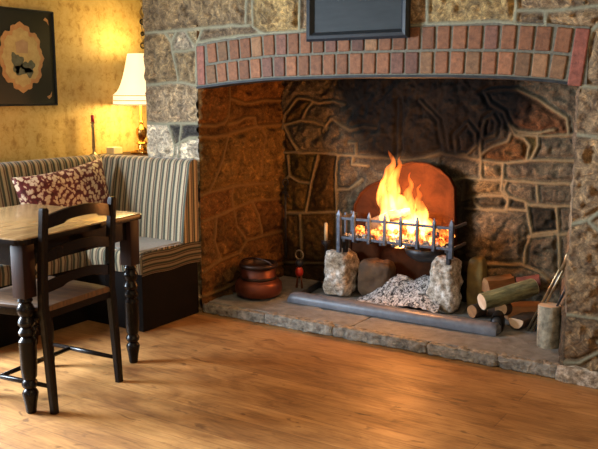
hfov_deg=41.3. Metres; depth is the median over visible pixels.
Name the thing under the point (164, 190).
bench
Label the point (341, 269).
support stone
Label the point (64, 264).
seat cushion
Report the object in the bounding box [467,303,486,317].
log
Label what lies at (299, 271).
stand
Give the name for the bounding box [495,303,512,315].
log
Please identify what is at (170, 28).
wall
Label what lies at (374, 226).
log
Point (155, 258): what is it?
seat cushion
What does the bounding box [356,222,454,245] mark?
bed
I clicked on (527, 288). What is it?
log
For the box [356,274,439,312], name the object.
heap
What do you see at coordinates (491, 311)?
log
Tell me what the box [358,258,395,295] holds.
block
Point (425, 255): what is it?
pan
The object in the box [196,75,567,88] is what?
bar
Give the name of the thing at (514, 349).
hearth
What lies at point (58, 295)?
dining chair
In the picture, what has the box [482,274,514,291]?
log
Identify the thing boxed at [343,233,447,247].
glowing embers
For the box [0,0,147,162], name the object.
wall
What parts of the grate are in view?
rail, rail, rail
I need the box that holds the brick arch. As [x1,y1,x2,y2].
[196,22,589,85]
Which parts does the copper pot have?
bail handle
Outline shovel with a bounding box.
[556,287,564,305]
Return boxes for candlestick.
[90,115,97,154]
[320,223,329,287]
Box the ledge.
[1,151,147,162]
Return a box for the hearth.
[203,276,597,388]
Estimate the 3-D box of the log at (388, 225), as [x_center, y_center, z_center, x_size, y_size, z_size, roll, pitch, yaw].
[0.517,0.029,4.892,0.216,0.087,0.080,4,10,24]
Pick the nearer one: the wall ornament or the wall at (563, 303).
the wall at (563, 303)
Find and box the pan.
[405,247,445,261]
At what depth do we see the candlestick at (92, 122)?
5.13 m
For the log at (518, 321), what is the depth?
4.30 m
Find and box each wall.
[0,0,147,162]
[142,0,597,370]
[196,23,285,311]
[196,92,201,283]
[281,78,578,302]
[558,0,584,364]
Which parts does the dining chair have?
post, leg, seat frame, rail, post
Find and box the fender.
[287,281,504,335]
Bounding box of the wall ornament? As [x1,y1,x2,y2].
[139,0,143,48]
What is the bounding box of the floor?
[0,288,597,448]
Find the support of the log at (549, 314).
on the hearth
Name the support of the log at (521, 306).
on the hearth
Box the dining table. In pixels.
[0,204,141,413]
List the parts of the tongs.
handle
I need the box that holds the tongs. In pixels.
[526,257,566,331]
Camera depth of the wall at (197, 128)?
5.36 m
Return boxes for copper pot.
[235,257,281,298]
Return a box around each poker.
[282,179,288,257]
[534,253,566,330]
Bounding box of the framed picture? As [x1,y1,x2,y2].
[0,6,57,105]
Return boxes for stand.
[295,250,303,288]
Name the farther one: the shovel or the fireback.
the fireback
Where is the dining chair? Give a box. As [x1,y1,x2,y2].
[0,196,122,414]
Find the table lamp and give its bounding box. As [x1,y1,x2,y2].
[112,53,147,153]
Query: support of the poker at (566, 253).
on the hearth
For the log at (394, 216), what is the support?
on the bed
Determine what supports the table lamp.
on the ledge
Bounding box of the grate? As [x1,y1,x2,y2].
[336,210,466,264]
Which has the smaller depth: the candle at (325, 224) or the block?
the block
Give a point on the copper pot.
(258, 279)
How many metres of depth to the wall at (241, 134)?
5.05 m
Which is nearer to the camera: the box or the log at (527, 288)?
the log at (527, 288)
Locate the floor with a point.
(200, 380)
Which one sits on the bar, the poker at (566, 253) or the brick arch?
the brick arch
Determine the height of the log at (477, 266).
0.316 m
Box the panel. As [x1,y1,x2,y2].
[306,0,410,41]
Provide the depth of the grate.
4.69 m
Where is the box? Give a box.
[106,147,121,153]
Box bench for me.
[0,154,200,347]
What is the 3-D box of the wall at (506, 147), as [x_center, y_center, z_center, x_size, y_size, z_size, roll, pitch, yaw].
[0.761,-0.622,4.858,2.105,2.300,0.053,6,11,32]
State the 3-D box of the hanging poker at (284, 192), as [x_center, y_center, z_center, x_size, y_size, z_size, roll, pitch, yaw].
[-0.089,-0.042,5.461,0.067,0.551,0.022,7,12,37]
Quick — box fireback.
[349,162,456,288]
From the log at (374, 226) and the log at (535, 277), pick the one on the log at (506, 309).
the log at (535, 277)
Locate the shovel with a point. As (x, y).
(563, 293)
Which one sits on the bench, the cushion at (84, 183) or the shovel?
the cushion at (84, 183)
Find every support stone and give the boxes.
[323,248,359,296]
[426,254,462,313]
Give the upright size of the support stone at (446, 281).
0.347 m
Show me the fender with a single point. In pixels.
(496, 325)
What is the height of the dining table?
0.755 m
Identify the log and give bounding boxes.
[365,223,398,235]
[366,209,393,230]
[388,208,411,221]
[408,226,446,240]
[466,256,486,306]
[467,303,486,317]
[477,278,538,309]
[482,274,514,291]
[486,308,494,315]
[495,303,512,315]
[504,301,540,320]
[508,312,537,328]
[516,274,540,285]
[537,302,560,348]
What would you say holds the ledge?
attached to the wall at (94, 39)
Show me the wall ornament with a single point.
(140, 22)
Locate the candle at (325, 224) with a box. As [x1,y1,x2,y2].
[324,223,327,240]
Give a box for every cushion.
[0,251,85,286]
[11,158,109,206]
[85,243,181,274]
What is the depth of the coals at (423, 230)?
4.68 m
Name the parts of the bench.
backrest, seat, backrest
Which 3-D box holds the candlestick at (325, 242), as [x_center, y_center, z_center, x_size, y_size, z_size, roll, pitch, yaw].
[0.176,0.200,5.207,0.090,0.430,0.089,6,11,32]
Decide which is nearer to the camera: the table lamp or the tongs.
the tongs

